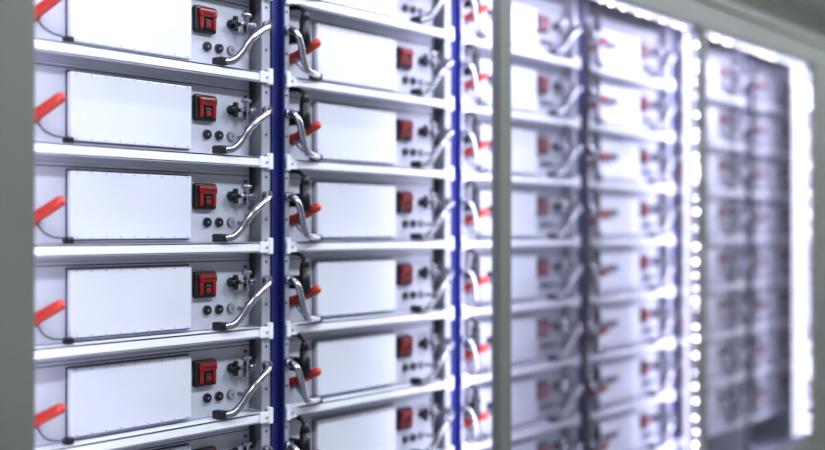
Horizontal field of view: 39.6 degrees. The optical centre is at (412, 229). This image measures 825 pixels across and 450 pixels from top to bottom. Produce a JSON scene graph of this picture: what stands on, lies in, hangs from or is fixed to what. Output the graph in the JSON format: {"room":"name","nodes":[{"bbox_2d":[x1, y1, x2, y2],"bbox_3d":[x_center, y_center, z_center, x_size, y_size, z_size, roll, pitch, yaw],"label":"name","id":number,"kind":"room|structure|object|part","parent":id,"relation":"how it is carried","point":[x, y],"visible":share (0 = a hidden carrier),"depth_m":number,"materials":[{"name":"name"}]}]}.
{"room":"battery storage room","nodes":[
{"label":"battery storage room","id":0,"kind":"room"},
{"bbox_2d":[730,0,824,37],"bbox_3d":[-0.081,-0.050,4.046,0.100,2.700,10.700,0,0,38],"label":"wall","id":1,"kind":"structure","parent":0,"point":[781,10],"depth_m":7.08,"materials":[{"name":"paint"}]},
{"bbox_2d":[783,0,824,18],"bbox_3d":[1.679,-1.450,2.684,4.350,0.100,10.700,0,0,38],"label":"ceiling","id":2,"kind":"structure","parent":0,"point":[817,7],"depth_m":7.15,"materials":[{"name":"paint"}]},
{"bbox_3d":[1.679,1.350,2.684,4.350,0.100,10.700,0,0,38],"label":"floor","id":3,"kind":"structure","parent":0,"visible":0},
{"bbox_2d":[0,0,824,449],"bbox_3d":[0.222,0.297,3.268,0.890,2.005,3.880,0,0,38],"label":"tall cabinet","id":4,"kind":"object","parent":3,"relation":"on","point":[727,19],"visible":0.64,"depth_m":2.54,"materials":[{"name":"grey metal"}]},
{"bbox_2d":[35,0,272,449],"bbox_3d":[-0.681,0.080,2.122,0.606,1.440,0.584,0,0,38],"label":"rack","id":5,"kind":"object","parent":4,"relation":"on","point":[259,332],"visible":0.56,"depth_m":2.04,"materials":[{"name":"white metal"}]},
{"bbox_2d":[35,154,272,243],"bbox_3d":[-0.643,-0.052,2.122,0.606,0.149,0.528,0,0,38],"label":"module","id":6,"kind":"object","parent":5,"relation":"in","point":[79,200],"visible":0.96,"depth_m":1.95,"materials":[{"name":"paint"}]},
{"bbox_2d":[35,51,272,155],"bbox_3d":[-0.643,-0.212,2.122,0.606,0.149,0.528,0,0,38],"label":"module","id":7,"kind":"object","parent":5,"relation":"in","point":[79,100],"visible":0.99,"depth_m":1.95,"materials":[{"name":"paint"}]},
{"bbox_2d":[35,253,272,345],"bbox_3d":[-0.643,0.108,2.122,0.606,0.149,0.528,0,0,38],"label":"module","id":8,"kind":"object","parent":5,"relation":"in","point":[78,298],"visible":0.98,"depth_m":1.95,"materials":[{"name":"paint"}]},
{"bbox_2d":[35,339,272,446],"bbox_3d":[-0.643,0.268,2.122,0.606,0.149,0.528,0,0,38],"label":"module","id":9,"kind":"object","parent":5,"relation":"in","point":[81,397],"visible":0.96,"depth_m":1.95,"materials":[{"name":"paint"}]},
{"bbox_2d":[35,0,272,69],"bbox_3d":[-0.643,-0.372,2.122,0.606,0.149,0.528,0,0,38],"label":"module","id":10,"kind":"object","parent":5,"relation":"in","point":[216,32],"visible":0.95,"depth_m":1.99,"materials":[{"name":"paint"}]},
{"bbox_2d":[118,425,272,449],"bbox_3d":[-0.643,0.428,2.122,0.606,0.149,0.528,0,0,38],"label":"module","id":11,"kind":"object","parent":5,"relation":"in","point":[237,438],"visible":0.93,"depth_m":2.10,"materials":[{"name":"paint"}]},
{"bbox_2d":[270,0,453,449],"bbox_3d":[-0.323,0.080,2.584,0.606,1.440,0.584,0,0,38],"label":"rack","id":12,"kind":"object","parent":4,"relation":"on","point":[442,173],"visible":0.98,"depth_m":2.34,"materials":[{"name":"white metal"}]},
{"bbox_2d":[285,169,454,240],"bbox_3d":[-0.290,-0.052,2.578,0.606,0.149,0.545,0,0,38],"label":"module","id":13,"kind":"object","parent":12,"relation":"in","point":[323,205],"visible":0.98,"depth_m":2.42,"materials":[{"name":"paint"}]},
{"bbox_2d":[285,87,454,168],"bbox_3d":[-0.290,-0.212,2.578,0.606,0.149,0.545,0,0,38],"label":"module","id":14,"kind":"object","parent":12,"relation":"in","point":[323,126],"visible":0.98,"depth_m":2.42,"materials":[{"name":"paint"}]},
{"bbox_2d":[285,4,454,97],"bbox_3d":[-0.290,-0.372,2.578,0.606,0.149,0.545,0,0,38],"label":"module","id":15,"kind":"object","parent":12,"relation":"in","point":[323,46],"visible":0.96,"depth_m":2.42,"materials":[{"name":"paint"}]},
{"bbox_2d":[285,249,454,321],"bbox_3d":[-0.290,0.108,2.578,0.606,0.149,0.545,0,0,38],"label":"module","id":16,"kind":"object","parent":12,"relation":"in","point":[349,283],"visible":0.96,"depth_m":2.42,"materials":[{"name":"paint"}]},
{"bbox_2d":[285,320,454,403],"bbox_3d":[-0.290,0.268,2.578,0.606,0.149,0.545,0,0,38],"label":"module","id":17,"kind":"object","parent":12,"relation":"in","point":[321,364],"visible":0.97,"depth_m":2.42,"materials":[{"name":"paint"}]},
{"bbox_2d":[285,391,454,449],"bbox_3d":[-0.290,0.428,2.578,0.606,0.149,0.545,0,0,38],"label":"module","id":18,"kind":"object","parent":12,"relation":"in","point":[405,422],"visible":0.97,"depth_m":2.45,"materials":[{"name":"paint"}]},
{"bbox_2d":[322,0,446,26],"bbox_3d":[-0.290,-0.532,2.578,0.606,0.149,0.545,0,0,38],"label":"module","id":19,"kind":"object","parent":12,"relation":"in","point":[417,11],"visible":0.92,"depth_m":2.53,"materials":[{"name":"paint"}]},
{"bbox_2d":[451,0,579,449],"bbox_3d":[0.035,0.080,3.047,0.606,1.440,0.584,0,0,38],"label":"rack","id":20,"kind":"object","parent":4,"relation":"on","point":[570,181],"visible":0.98,"depth_m":2.86,"materials":[{"name":"white metal"}]},
{"bbox_2d":[461,180,581,238],"bbox_3d":[0.068,-0.052,3.041,0.606,0.149,0.545,0,0,38],"label":"module","id":21,"kind":"object","parent":20,"relation":"in","point":[538,210],"visible":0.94,"depth_m":2.93,"materials":[{"name":"paint"}]},
{"bbox_2d":[461,112,581,177],"bbox_3d":[0.068,-0.212,3.041,0.606,0.149,0.545,0,0,38],"label":"module","id":22,"kind":"object","parent":20,"relation":"in","point":[538,148],"visible":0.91,"depth_m":2.93,"materials":[{"name":"paint"}]},
{"bbox_2d":[461,44,581,117],"bbox_3d":[0.068,-0.372,3.041,0.606,0.149,0.545,0,0,38],"label":"module","id":23,"kind":"object","parent":20,"relation":"in","point":[538,86],"visible":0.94,"depth_m":2.93,"materials":[{"name":"paint"}]},
{"bbox_2d":[461,246,581,306],"bbox_3d":[0.068,0.108,3.041,0.606,0.149,0.545,0,0,38],"label":"module","id":24,"kind":"object","parent":20,"relation":"in","point":[537,271],"visible":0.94,"depth_m":2.93,"materials":[{"name":"paint"}]},
{"bbox_2d":[461,306,581,373],"bbox_3d":[0.068,0.268,3.041,0.606,0.149,0.545,0,0,38],"label":"module","id":25,"kind":"object","parent":20,"relation":"in","point":[537,334],"visible":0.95,"depth_m":2.93,"materials":[{"name":"paint"}]},
{"bbox_2d":[461,367,581,441],"bbox_3d":[0.068,0.428,3.041,0.606,0.149,0.545,0,0,38],"label":"module","id":26,"kind":"object","parent":20,"relation":"in","point":[536,396],"visible":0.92,"depth_m":2.93,"materials":[{"name":"paint"}]},
{"bbox_2d":[464,0,581,56],"bbox_3d":[0.068,-0.532,3.041,0.606,0.149,0.545,0,0,38],"label":"module","id":27,"kind":"object","parent":20,"relation":"in","point":[537,25],"visible":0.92,"depth_m":2.95,"materials":[{"name":"paint"}]},
{"bbox_2d":[480,427,581,449],"bbox_3d":[0.068,0.588,3.041,0.606,0.149,0.545,0,0,38],"label":"module","id":28,"kind":"object","parent":20,"relation":"in","point":[553,439],"visible":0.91,"depth_m":3.02,"materials":[{"name":"paint"}]},
{"bbox_2d":[577,0,673,449],"bbox_3d":[0.400,0.080,3.505,0.622,1.440,0.584,0,0,38],"label":"rack","id":29,"kind":"object","parent":4,"relation":"on","point":[664,84],"visible":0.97,"depth_m":3.26,"materials":[{"name":"white metal"}]},
{"bbox_2d":[585,244,676,294],"bbox_3d":[0.426,0.108,3.503,0.606,0.149,0.545,0,0,38],"label":"module","id":30,"kind":"object","parent":29,"relation":"in","point":[627,267],"visible":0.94,"depth_m":3.37,"materials":[{"name":"paint"}]},
{"bbox_2d":[585,402,676,449],"bbox_3d":[0.426,0.588,3.503,0.606,0.149,0.545,0,0,38],"label":"module","id":31,"kind":"object","parent":29,"relation":"in","point":[635,428],"visible":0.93,"depth_m":3.39,"materials":[{"name":"paint"}]},
{"bbox_2d":[587,13,676,78],"bbox_3d":[0.426,-0.532,3.503,0.606,0.149,0.545,0,0,38],"label":"module","id":32,"kind":"object","parent":29,"relation":"in","point":[614,45],"visible":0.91,"depth_m":3.37,"materials":[{"name":"paint"}]},
{"bbox_2d":[588,129,676,184],"bbox_3d":[0.426,-0.212,3.503,0.606,0.149,0.545,0,0,38],"label":"module","id":33,"kind":"object","parent":29,"relation":"in","point":[613,157],"visible":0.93,"depth_m":3.36,"materials":[{"name":"paint"}]},
{"bbox_2d":[588,297,676,352],"bbox_3d":[0.426,0.268,3.503,0.606,0.149,0.545,0,0,38],"label":"module","id":34,"kind":"object","parent":29,"relation":"in","point":[612,324],"visible":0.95,"depth_m":3.37,"materials":[{"name":"paint"}]},
{"bbox_2d":[589,187,676,237],"bbox_3d":[0.426,-0.052,3.503,0.606,0.149,0.545,0,0,38],"label":"module","id":35,"kind":"object","parent":29,"relation":"in","point":[614,213],"visible":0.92,"depth_m":3.37,"materials":[{"name":"paint"}]},
{"bbox_2d":[590,71,675,131],"bbox_3d":[0.426,-0.372,3.503,0.606,0.149,0.545,0,0,38],"label":"module","id":36,"kind":"object","parent":29,"relation":"in","point":[615,101],"visible":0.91,"depth_m":3.37,"materials":[{"name":"paint"}]},
{"bbox_2d":[589,349,676,410],"bbox_3d":[0.426,0.428,3.503,0.606,0.149,0.545,0,0,38],"label":"module","id":37,"kind":"object","parent":29,"relation":"in","point":[615,379],"visible":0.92,"depth_m":3.37,"materials":[{"name":"paint"}]},
{"bbox_2d":[598,0,697,449],"bbox_3d":[0.643,0.027,3.145,0.031,1.235,0.603,0,0,38],"label":"lighting","id":38,"kind":"object","parent":4,"relation":"attached to","point":[693,35],"depth_m":3.37,"materials":[{"name":"white"}]},
{"bbox_2d":[671,25,745,449],"bbox_3d":[0.758,0.080,3.967,0.622,1.440,0.584,0,0,38],"label":"rack","id":39,"kind":"object","parent":4,"relation":"on","point":[721,436],"visible":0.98,"depth_m":3.85,"materials":[{"name":"white metal"}]},
{"bbox_2d":[677,41,748,96],"bbox_3d":[0.784,-0.532,3.966,0.606,0.149,0.545,0,0,38],"label":"module","id":40,"kind":"object","parent":39,"relation":"in","point":[720,74],"visible":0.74,"depth_m":3.92,"materials":[{"name":"paint"}]},
{"bbox_2d":[677,92,748,142],"bbox_3d":[0.784,-0.372,3.966,0.606,0.149,0.545,0,0,38],"label":"module","id":41,"kind":"object","parent":39,"relation":"in","point":[720,120],"visible":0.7,"depth_m":3.92,"materials":[{"name":"paint"}]},
{"bbox_2d":[677,242,748,286],"bbox_3d":[0.784,0.108,3.966,0.606,0.149,0.545,0,0,38],"label":"module","id":42,"kind":"object","parent":39,"relation":"in","point":[720,257],"visible":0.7,"depth_m":3.92,"materials":[{"name":"paint"}]},
{"bbox_2d":[677,382,748,438],"bbox_3d":[0.784,0.588,3.966,0.606,0.149,0.545,0,0,38],"label":"module","id":43,"kind":"object","parent":39,"relation":"in","point":[720,409],"visible":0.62,"depth_m":3.92,"materials":[{"name":"paint"}]},
{"bbox_2d":[680,142,748,189],"bbox_3d":[0.784,-0.212,3.966,0.606,0.149,0.545,0,0,38],"label":"module","id":44,"kind":"object","parent":39,"relation":"in","point":[720,166],"visible":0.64,"depth_m":3.91,"materials":[{"name":"paint"}]},
{"bbox_2d":[680,289,748,336],"bbox_3d":[0.784,0.268,3.966,0.606,0.149,0.545,0,0,38],"label":"module","id":45,"kind":"object","parent":39,"relation":"in","point":[720,303],"visible":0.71,"depth_m":3.92,"materials":[{"name":"paint"}]},
{"bbox_2d":[681,193,748,236],"bbox_3d":[0.784,-0.052,3.966,0.606,0.149,0.545,0,0,38],"label":"module","id":46,"kind":"object","parent":39,"relation":"in","point":[720,211],"visible":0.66,"depth_m":3.92,"materials":[{"name":"paint"}]},
{"bbox_2d":[681,336,748,387],"bbox_3d":[0.784,0.428,3.966,0.606,0.149,0.545,0,0,38],"label":"module","id":47,"kind":"object","parent":39,"relation":"in","point":[720,350],"visible":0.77,"depth_m":3.92,"materials":[{"name":"paint"}]},
{"bbox_2d":[708,33,808,437],"bbox_3d":[1.147,0.072,3.796,0.031,1.327,0.885,0,0,38],"label":"lighting","id":48,"kind":"object","parent":4,"relation":"attached to","point":[800,251],"depth_m":4.12,"materials":[{"name":"white plastic"}]},
{"bbox_2d":[743,48,804,449],"bbox_3d":[1.127,0.080,4.444,0.622,1.440,0.620,0,0,38],"label":"rack","id":49,"kind":"object","parent":4,"relation":"on","point":[778,417],"visible":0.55,"depth_m":4.10,"materials":[{"name":"white metal"}]},
{"bbox_2d":[748,62,792,110],"bbox_3d":[1.143,-0.532,4.429,0.606,0.149,0.545,0,0,38],"label":"module","id":50,"kind":"object","parent":49,"relation":"in","point":[771,87],"visible":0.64,"depth_m":4.30,"materials":[{"name":"paint"}]},
{"bbox_2d":[748,108,792,151],"bbox_3d":[1.143,-0.372,4.429,0.606,0.149,0.545,0,0,38],"label":"module","id":51,"kind":"object","parent":49,"relation":"in","point":[771,130],"visible":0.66,"depth_m":4.30,"materials":[{"name":"paint"}]},
{"bbox_2d":[748,241,792,280],"bbox_3d":[1.143,0.108,4.429,0.606,0.149,0.545,0,0,38],"label":"module","id":52,"kind":"object","parent":49,"relation":"in","point":[772,259],"visible":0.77,"depth_m":4.30,"materials":[{"name":"paint"}]},
{"bbox_2d":[748,366,792,414],"bbox_3d":[1.143,0.588,4.429,0.606,0.149,0.545,0,0,38],"label":"module","id":53,"kind":"object","parent":49,"relation":"in","point":[773,387],"visible":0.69,"depth_m":4.30,"materials":[{"name":"paint"}]},
{"bbox_2d":[751,152,792,193],"bbox_3d":[1.143,-0.212,4.429,0.606,0.149,0.545,0,0,38],"label":"module","id":54,"kind":"object","parent":49,"relation":"in","point":[770,173],"visible":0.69,"depth_m":4.30,"materials":[{"name":"paint"}]},
{"bbox_2d":[752,197,792,235],"bbox_3d":[1.143,-0.052,4.429,0.606,0.149,0.545,0,0,38],"label":"module","id":55,"kind":"object","parent":49,"relation":"in","point":[771,216],"visible":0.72,"depth_m":4.30,"materials":[{"name":"paint"}]},
{"bbox_2d":[752,283,792,324],"bbox_3d":[1.143,0.268,4.429,0.606,0.149,0.545,0,0,38],"label":"module","id":56,"kind":"object","parent":49,"relation":"in","point":[769,302],"visible":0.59,"depth_m":4.30,"materials":[{"name":"paint"}]},
{"bbox_2d":[752,325,792,369],"bbox_3d":[1.143,0.428,4.429,0.606,0.149,0.545,0,0,38],"label":"module","id":57,"kind":"object","parent":49,"relation":"in","point":[770,345],"visible":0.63,"depth_m":4.29,"materials":[{"name":"paint"}]},
{"bbox_3d":[1.621,0.079,4.385,0.025,1.362,0.400,0,0,38],"label":"trim","id":58,"kind":"part","parent":4,"relation":"part of","materials":[{"name":"grey metal"}]}
]}

